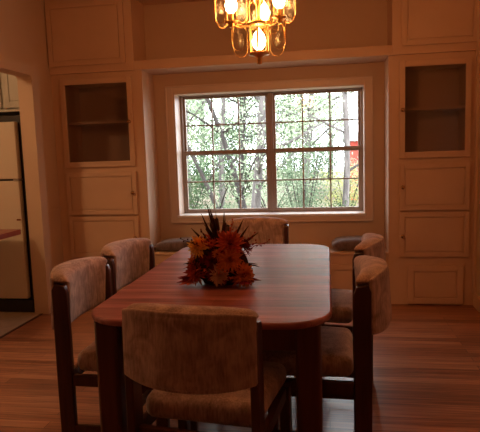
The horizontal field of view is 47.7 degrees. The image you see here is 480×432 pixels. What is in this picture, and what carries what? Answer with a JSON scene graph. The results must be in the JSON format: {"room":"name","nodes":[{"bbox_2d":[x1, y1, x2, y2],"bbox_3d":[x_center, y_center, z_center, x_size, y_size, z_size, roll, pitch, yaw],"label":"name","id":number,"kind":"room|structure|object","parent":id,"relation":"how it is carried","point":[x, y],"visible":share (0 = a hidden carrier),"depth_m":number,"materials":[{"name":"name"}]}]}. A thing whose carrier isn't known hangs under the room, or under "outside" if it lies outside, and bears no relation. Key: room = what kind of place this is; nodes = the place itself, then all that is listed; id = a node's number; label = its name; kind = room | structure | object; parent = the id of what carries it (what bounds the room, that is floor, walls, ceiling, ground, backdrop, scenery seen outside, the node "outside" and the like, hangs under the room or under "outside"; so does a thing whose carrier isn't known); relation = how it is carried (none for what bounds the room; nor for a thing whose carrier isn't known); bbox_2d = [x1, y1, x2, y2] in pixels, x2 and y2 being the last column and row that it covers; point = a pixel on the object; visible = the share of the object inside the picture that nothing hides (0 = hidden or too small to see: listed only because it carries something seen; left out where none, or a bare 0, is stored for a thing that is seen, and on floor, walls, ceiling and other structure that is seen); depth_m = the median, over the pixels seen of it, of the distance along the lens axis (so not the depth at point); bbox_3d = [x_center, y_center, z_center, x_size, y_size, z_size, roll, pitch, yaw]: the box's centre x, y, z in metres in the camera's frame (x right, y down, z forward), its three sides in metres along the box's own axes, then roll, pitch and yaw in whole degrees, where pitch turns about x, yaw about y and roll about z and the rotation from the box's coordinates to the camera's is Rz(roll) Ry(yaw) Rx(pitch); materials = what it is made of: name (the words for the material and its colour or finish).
{"room":"dining room","nodes":[
{"label":"dining room","id":0,"kind":"room"},
{"bbox_2d":[0,72,19,115],"bbox_3d":[-2.282,-1.179,5.093,1.065,0.440,0.429,-1,7,9],"label":"upper cabinet","id":1,"kind":"object","parent":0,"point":[9,99],"visible":0.29,"depth_m":4.86,"materials":[{"name":"paint"}]},
{"bbox_2d":[0,0,63,268],"bbox_3d":[-2.198,-0.201,1.887,0.055,2.745,6.926,-1,7,9],"label":"wall","id":2,"kind":"structure","parent":0,"point":[23,34],"depth_m":4.72,"materials":[{"name":"beige paint"}]},
{"bbox_2d":[0,56,51,313],"bbox_3d":[-2.009,0.008,2.873,0.129,2.093,3.660,-1,7,9],"label":"trim","id":3,"kind":"structure","parent":2,"relation":"attached to","point":[26,75],"depth_m":4.56,"materials":[{"name":"beige paint"}]},
{"bbox_2d":[48,207,60,213],"bbox_3d":[-1.683,-0.047,4.851,0.014,0.040,0.335,-1,7,9],"label":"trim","id":4,"kind":"structure","parent":2,"relation":"attached to","point":[52,210],"depth_m":4.89,"materials":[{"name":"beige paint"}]},
{"bbox_2d":[0,304,479,431],"bbox_3d":[-1.218,1.185,1.935,5.750,0.080,7.200,-1,7,9],"label":"floor","id":5,"kind":"structure","parent":0,"point":[426,362],"depth_m":3.19,"materials":[{"name":"brown wood"}]},
{"bbox_2d":[0,229,20,239],"bbox_3d":[-2.302,0.544,4.152,0.880,0.755,0.940,-1,7,9],"label":"kitchen table","id":6,"kind":"object","parent":5,"relation":"on","point":[4,233],"visible":1,"depth_m":4.37,"materials":[{"name":"red laminate"}]},
{"bbox_2d":[0,115,34,311],"bbox_3d":[-2.189,-0.037,5.027,0.840,1.700,0.712,-1,7,9],"label":"refrigerator","id":7,"kind":"object","parent":5,"relation":"on","point":[16,281],"visible":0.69,"depth_m":4.66,"materials":[{"name":"white metal"}]},
{"bbox_2d":[0,313,42,337],"bbox_3d":[-2.189,1.204,1.659,0.020,0.006,6.150,-1,7,9],"label":"trim","id":8,"kind":"structure","parent":5,"relation":"on","point":[26,322],"depth_m":4.35,"materials":[{"name":"brown wood"}]},
{"bbox_2d":[51,70,160,291],"bbox_3d":[-1.228,-0.258,5.061,0.851,2.071,0.380,-1,7,9],"label":"tall cabinet","id":9,"kind":"object","parent":5,"relation":"on","point":[105,126],"visible":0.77,"depth_m":4.95,"materials":[{"name":"beige paint"}]},
{"bbox_2d":[68,120,127,125],"bbox_3d":[-1.244,-0.860,5.029,0.618,0.020,0.282,-1,7,9],"label":"shelf","id":10,"kind":"object","parent":9,"relation":"attached to","point":[70,122],"depth_m":4.97,"materials":[{"name":"beige paint"}]},
{"bbox_2d":[50,256,198,431],"bbox_3d":[-0.522,0.631,2.392,0.550,0.872,0.456,-1,7,10],"label":"dining chair","id":11,"kind":"object","parent":5,"relation":"on","point":[77,286],"visible":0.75,"depth_m":2.21,"materials":[{"name":"beige fabric"}]},
{"bbox_2d":[101,238,154,295],"bbox_3d":[-0.436,0.569,2.907,0.550,0.872,0.456,0,7,19],"label":"dining chair","id":12,"kind":"object","parent":5,"relation":"on","point":[128,260],"visible":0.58,"depth_m":2.92,"materials":[{"name":"beige fabric"}]},
{"bbox_2d":[122,303,291,431],"bbox_3d":[-0.099,0.678,1.867,0.456,0.872,0.550,0,7,16],"label":"dining chair","id":13,"kind":"object","parent":5,"relation":"on","point":[205,364],"visible":1,"depth_m":1.61,"materials":[{"name":"beige fabric"}]},
{"bbox_2d":[91,244,331,431],"bbox_3d":[-0.005,0.642,2.688,0.905,0.750,1.595,-1,7,9],"label":"dining table","id":14,"kind":"object","parent":5,"relation":"on","point":[292,299],"visible":0.67,"depth_m":2.06,"materials":[{"name":"brown wood"}]},
{"bbox_2d":[177,206,269,287],"bbox_3d":[-0.076,0.125,2.393,0.422,0.347,0.285,-1,7,6],"label":"flower arrangement","id":15,"kind":"object","parent":14,"relation":"on","point":[217,259],"visible":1,"depth_m":2.33,"materials":[{"name":"orange plant"}]},
{"bbox_2d":[225,217,288,243],"bbox_3d":[0.103,0.464,3.672,0.456,0.872,0.550,-1,7,9],"label":"dining chair","id":16,"kind":"object","parent":5,"relation":"on","point":[274,229],"visible":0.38,"depth_m":3.78,"materials":[{"name":"brown fabric"}]},
{"bbox_2d":[154,246,387,289],"bbox_3d":[0.254,0.524,4.937,2.088,0.453,0.344,-1,7,9],"label":"window seat","id":17,"kind":"object","parent":5,"relation":"on","point":[340,261],"visible":0.07,"depth_m":4.67,"materials":[{"name":"beige paint"}]},
{"bbox_2d":[154,237,207,250],"bbox_3d":[-0.483,0.258,5.015,0.595,0.105,0.282,-1,7,9],"label":"seat cushion","id":18,"kind":"object","parent":17,"relation":"on","point":[173,244],"visible":0.44,"depth_m":4.91,"materials":[{"name":"brown fabric"}]},
{"bbox_2d":[332,236,361,250],"bbox_3d":[0.978,0.239,4.780,0.335,0.105,0.282,-1,7,9],"label":"seat cushion","id":19,"kind":"object","parent":17,"relation":"on","point":[343,243],"visible":0.68,"depth_m":4.67,"materials":[{"name":"brown fabric"}]},
{"bbox_2d":[263,255,391,431],"bbox_3d":[0.353,0.617,2.279,0.550,0.872,0.456,-1,7,11],"label":"dining chair","id":20,"kind":"object","parent":5,"relation":"on","point":[343,353],"visible":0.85,"depth_m":2.06,"materials":[{"name":"beige fabric"}]},
{"bbox_2d":[321,233,385,380],"bbox_3d":[0.510,0.537,2.931,0.550,0.872,0.456,0,7,18],"label":"dining chair","id":21,"kind":"object","parent":5,"relation":"on","point":[371,244],"visible":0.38,"depth_m":2.73,"materials":[{"name":"beige fabric"}]},
{"bbox_2d":[384,51,475,304],"bbox_3d":[1.602,-0.295,4.605,0.693,2.071,0.380,-1,7,9],"label":"tall cabinet","id":22,"kind":"object","parent":5,"relation":"on","point":[429,98],"visible":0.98,"depth_m":4.51,"materials":[{"name":"beige paint"}]},
{"bbox_2d":[405,106,464,112],"bbox_3d":[1.606,-0.897,4.569,0.507,0.020,0.282,-1,7,9],"label":"shelf","id":23,"kind":"object","parent":22,"relation":"attached to","point":[423,109],"depth_m":4.52,"materials":[{"name":"beige paint"}]},
{"bbox_2d":[143,0,386,245],"bbox_3d":[-0.706,-0.636,5.255,5.750,2.745,0.250,-1,7,9],"label":"wall","id":24,"kind":"structure","parent":0,"point":[186,29],"depth_m":4.90,"materials":[{"name":"beige paint"}]},
{"bbox_2d":[44,0,145,74],"bbox_3d":[-1.300,-1.621,4.913,0.791,0.672,0.370,-1,7,9],"label":"upper cabinet","id":25,"kind":"object","parent":24,"relation":"attached to","point":[84,36],"visible":0.93,"depth_m":4.75,"materials":[{"name":"beige paint"}]},
{"bbox_2d":[180,92,270,212],"bbox_3d":[-0.132,-0.597,5.242,0.864,1.129,0.075,-1,7,9],"label":"window","id":26,"kind":"structure","parent":24,"relation":"in","point":[185,152],"depth_m":5.23,"materials":[{"name":"plastic"}]},
{"bbox_2d":[134,0,391,74],"bbox_3d":[0.169,-1.641,4.689,2.179,0.672,0.346,-1,7,9],"label":"open shelf","id":27,"kind":"object","parent":24,"relation":"attached to","point":[371,54],"visible":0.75,"depth_m":4.62,"materials":[{"name":"beige paint"}]},
{"bbox_2d":[164,76,372,222],"bbox_3d":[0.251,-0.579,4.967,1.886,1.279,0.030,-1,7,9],"label":"trim","id":28,"kind":"structure","parent":24,"relation":"attached to","point":[358,80],"depth_m":4.91,"materials":[{"name":"paint"}]},
{"bbox_2d":[268,92,272,211],"bbox_3d":[0.299,-0.599,5.171,0.020,1.137,0.090,-1,7,9],"label":"trim","id":29,"kind":"structure","parent":24,"relation":"attached to","point":[269,93],"depth_m":5.12,"materials":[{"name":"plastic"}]},
{"bbox_2d":[177,211,364,217],"bbox_3d":[0.288,-0.021,5.153,1.746,0.022,0.284,-1,7,9],"label":"trim","id":30,"kind":"structure","parent":24,"relation":"attached to","point":[311,213],"depth_m":5.05,"materials":[{"name":"white paint"}]},
{"bbox_2d":[271,87,362,211],"bbox_3d":[0.721,-0.608,5.105,0.848,1.129,0.075,-1,7,9],"label":"window","id":31,"kind":"structure","parent":24,"relation":"in","point":[359,148],"depth_m":5.08,"materials":[{"name":"plastic"}]},
{"bbox_2d":[387,0,477,55],"bbox_3d":[1.573,-1.658,4.451,0.666,0.672,0.370,-1,7,9],"label":"upper cabinet","id":32,"kind":"object","parent":24,"relation":"attached to","point":[413,26],"visible":0.88,"depth_m":4.29,"materials":[{"name":"beige paint"}]},
{"bbox_2d":[476,108,479,297],"bbox_3d":[1.482,-0.249,1.294,0.120,2.745,6.926,-1,7,9],"label":"wall","id":33,"kind":"structure","parent":0,"point":[478,214],"depth_m":4.36,"materials":[{"name":"beige paint"}]},
{"bbox_2d":[472,0,479,293],"bbox_3d":[1.896,-0.669,4.345,0.022,2.635,0.059,-1,7,9],"label":"trim","id":34,"kind":"structure","parent":33,"relation":"attached to","point":[477,73],"depth_m":4.35,"materials":[{"name":"beige paint"}]},
{"bbox_2d":[473,294,479,312],"bbox_3d":[1.429,1.081,1.286,0.016,0.110,6.580,-1,7,9],"label":"baseboard","id":35,"kind":"structure","parent":33,"relation":"attached to","point":[476,300],"depth_m":4.40,"materials":[{"name":"beige paint"}]},
{"bbox_3d":[-1.307,-1.630,1.610,5.750,0.100,7.200,-1,7,9],"label":"ceiling","id":36,"kind":"structure","parent":0,"visible":0},
{"bbox_2d":[214,0,295,64],"bbox_3d":[0.097,-1.206,2.438,0.360,1.018,0.330,-8,9,-44],"label":"chandelier","id":37,"kind":"object","parent":36,"relation":"hanging from","point":[261,24],"visible":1,"depth_m":2.47,"materials":[{"name":"gold metal"}]},
{"label":"outside","id":38,"kind":"structure","parent":0,"visible":0},
{"bbox_2d":[191,170,358,208],"bbox_3d":[2.745,-0.657,17.091,32.000,0.988,24.000,-1,7,9],"label":"ground","id":39,"kind":"structure","parent":38,"point":[324,201],"depth_m":17.68,"materials":[{"name":"green plant"}]},
{"bbox_2d":[188,99,218,145],"bbox_3d":[-2.478,-4.787,15.383,4.297,9.180,4.194,-2,7,0],"label":"tree","id":40,"kind":"object","parent":39,"relation":"on","point":[202,99],"visible":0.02,"depth_m":15.71,"materials":[{"name":"green plant"}]},
{"bbox_2d":[188,121,224,205],"bbox_3d":[-1.623,-1.257,14.018,2.914,2.379,2.840,-7,8,-39],"label":"shrub","id":41,"kind":"object","parent":39,"relation":"on","point":[191,166],"visible":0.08,"depth_m":14.01,"materials":[{"name":"green plant"}]},
{"bbox_2d":[187,158,231,208],"bbox_3d":[-1.151,-0.410,11.065,2.119,1.846,2.092,-1,7,9],"label":"shrub","id":42,"kind":"object","parent":39,"relation":"on","point":[191,202],"visible":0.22,"depth_m":10.96,"materials":[{"name":"green plant"}]},
{"bbox_2d":[188,99,235,187],"bbox_3d":[-1.779,-5.715,21.808,4.658,9.373,4.110,-1,7,9],"label":"tree","id":43,"kind":"object","parent":39,"relation":"on","point":[203,106],"visible":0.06,"depth_m":21.84,"materials":[{"name":"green plant"}]},
{"bbox_2d":[186,98,240,208],"bbox_3d":[-1.136,-3.770,12.066,3.948,8.185,3.620,-1,7,9],"label":"tree","id":44,"kind":"object","parent":39,"relation":"on","point":[228,105],"visible":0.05,"depth_m":12.22,"materials":[{"name":"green plant"}]},
{"bbox_2d":[189,187,238,208],"bbox_3d":[-0.352,0.167,8.902,1.303,1.231,1.294,-1,7,9],"label":"shrub","id":45,"kind":"object","parent":39,"relation":"on","point":[222,187],"visible":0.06,"depth_m":9.00,"materials":[{"name":"green plant"}]},
{"bbox_2d":[188,108,255,194],"bbox_3d":[-1.018,-2.297,19.456,5.617,3.813,5.215,-1,7,9],"label":"shrub","id":46,"kind":"object","parent":39,"relation":"on","point":[216,108],"visible":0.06,"depth_m":19.06,"materials":[{"name":"green plant"}]},
{"bbox_2d":[186,99,278,208],"bbox_3d":[-1.157,-1.810,8.645,4.447,5.379,3.273,-1,7,9],"label":"tree","id":47,"kind":"object","parent":39,"relation":"on","point":[208,185],"visible":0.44,"depth_m":8.77,"materials":[{"name":"green plant"}]},
{"bbox_2d":[188,96,291,192],"bbox_3d":[-0.035,-5.006,17.447,5.181,8.935,3.846,2,8,32],"label":"tree","id":48,"kind":"object","parent":39,"relation":"on","point":[242,98],"visible":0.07,"depth_m":17.51,"materials":[{"name":"green plant"}]},
{"bbox_2d":[194,127,289,202],"bbox_3d":[-0.151,-1.401,14.897,3.166,2.409,3.318,-1,7,9],"label":"shrub","id":49,"kind":"object","parent":39,"relation":"on","point":[225,167],"visible":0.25,"depth_m":14.88,"materials":[{"name":"green plant"}]},
{"bbox_2d":[187,95,300,208],"bbox_3d":[-0.398,-3.466,11.101,3.887,7.881,4.146,-4,7,-16],"label":"tree","id":50,"kind":"object","parent":39,"relation":"on","point":[223,100],"visible":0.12,"depth_m":11.33,"materials":[{"name":"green plant"}]},
{"bbox_2d":[186,97,312,207],"bbox_3d":[-0.732,-2.211,9.191,3.905,5.959,3.672,-1,7,9],"label":"tree","id":51,"kind":"object","parent":39,"relation":"on","point":[218,129],"visible":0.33,"depth_m":9.18,"materials":[{"name":"green plant"}]},
{"bbox_2d":[192,94,312,207],"bbox_3d":[0.001,-3.024,10.567,3.482,7.143,3.007,-4,7,-18],"label":"tree","id":52,"kind":"object","parent":39,"relation":"on","point":[245,108],"visible":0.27,"depth_m":10.53,"materials":[{"name":"green plant"}]},
{"bbox_2d":[217,153,318,207],"bbox_3d":[0.721,-0.717,12.535,2.605,1.910,2.502,-1,7,9],"label":"shrub","id":53,"kind":"object","parent":39,"relation":"on","point":[263,205],"visible":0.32,"depth_m":12.43,"materials":[{"name":"green plant"}]},
{"bbox_2d":[209,92,354,207],"bbox_3d":[0.135,-2.873,9.610,3.944,7.083,3.403,-1,7,9],"label":"tree","id":54,"kind":"object","parent":39,"relation":"on","point":[256,197],"visible":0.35,"depth_m":9.93,"materials":[{"name":"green plant"}]},
{"bbox_2d":[237,95,339,183],"bbox_3d":[1.698,-5.688,20.720,4.508,9.234,4.047,-1,7,9],"label":"tree","id":55,"kind":"object","parent":39,"relation":"on","point":[279,111],"visible":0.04,"depth_m":20.71,"materials":[{"name":"green plant"}]},
{"bbox_2d":[256,133,339,207],"bbox_3d":[1.009,-0.441,9.433,1.550,1.989,1.439,2,8,30],"label":"shrub","id":56,"kind":"object","parent":39,"relation":"on","point":[299,203],"visible":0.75,"depth_m":9.31,"materials":[{"name":"green plant"}]},
{"bbox_2d":[240,91,357,206],"bbox_3d":[1.849,-4.660,14.475,4.571,9.201,4.343,2,8,30],"label":"tree","id":57,"kind":"object","parent":39,"relation":"on","point":[309,139],"visible":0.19,"depth_m":14.83,"materials":[{"name":"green plant"}]},
{"bbox_2d":[247,116,351,193],"bbox_3d":[1.984,-1.964,18.482,4.119,3.145,3.927,-1,7,9],"label":"shrub","id":58,"kind":"object","parent":39,"relation":"on","point":[280,142],"visible":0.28,"depth_m":18.15,"materials":[{"name":"green plant"}]},
{"bbox_2d":[275,92,357,205],"bbox_3d":[1.601,-2.808,9.590,3.386,6.731,2.813,-1,7,9],"label":"tree","id":59,"kind":"object","parent":39,"relation":"on","point":[346,182],"visible":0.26,"depth_m":9.54,"materials":[{"name":"grey plant"}]},
{"bbox_2d":[278,92,357,180],"bbox_3d":[3.333,-5.755,20.862,4.551,9.019,4.017,2,8,32],"label":"tree","id":60,"kind":"object","parent":39,"relation":"on","point":[332,103],"visible":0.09,"depth_m":21.06,"materials":[{"name":"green plant"}]},
{"bbox_2d":[311,156,357,206],"bbox_3d":[2.486,-0.592,12.371,1.683,1.537,1.694,-8,9,-42],"label":"shrub","id":61,"kind":"object","parent":39,"relation":"on","point":[354,194],"visible":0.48,"depth_m":12.35,"materials":[{"name":"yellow plant"}]},
{"bbox_2d":[311,192,358,206],"bbox_3d":[1.550,0.145,8.397,1.099,1.018,1.150,-1,7,9],"label":"shrub","id":62,"kind":"object","parent":39,"relation":"on","point":[344,192],"visible":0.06,"depth_m":8.44,"materials":[{"name":"green plant"}]},
{"bbox_2d":[338,158,357,195],"bbox_3d":[3.242,-1.055,14.541,1.349,1.889,1.396,-1,7,9],"label":"shrub","id":63,"kind":"object","parent":39,"relation":"on","point":[355,184],"visible":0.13,"depth_m":14.50,"materials":[{"name":"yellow plant"}]},
{"bbox_2d":[342,132,357,199],"bbox_3d":[4.346,-1.618,17.230,2.100,2.150,2.200,-1,7,9],"label":"shed","id":64,"kind":"object","parent":39,"relation":"on","point":[353,135],"visible":0.05,"depth_m":16.46,"materials":[{"name":"red wood"}]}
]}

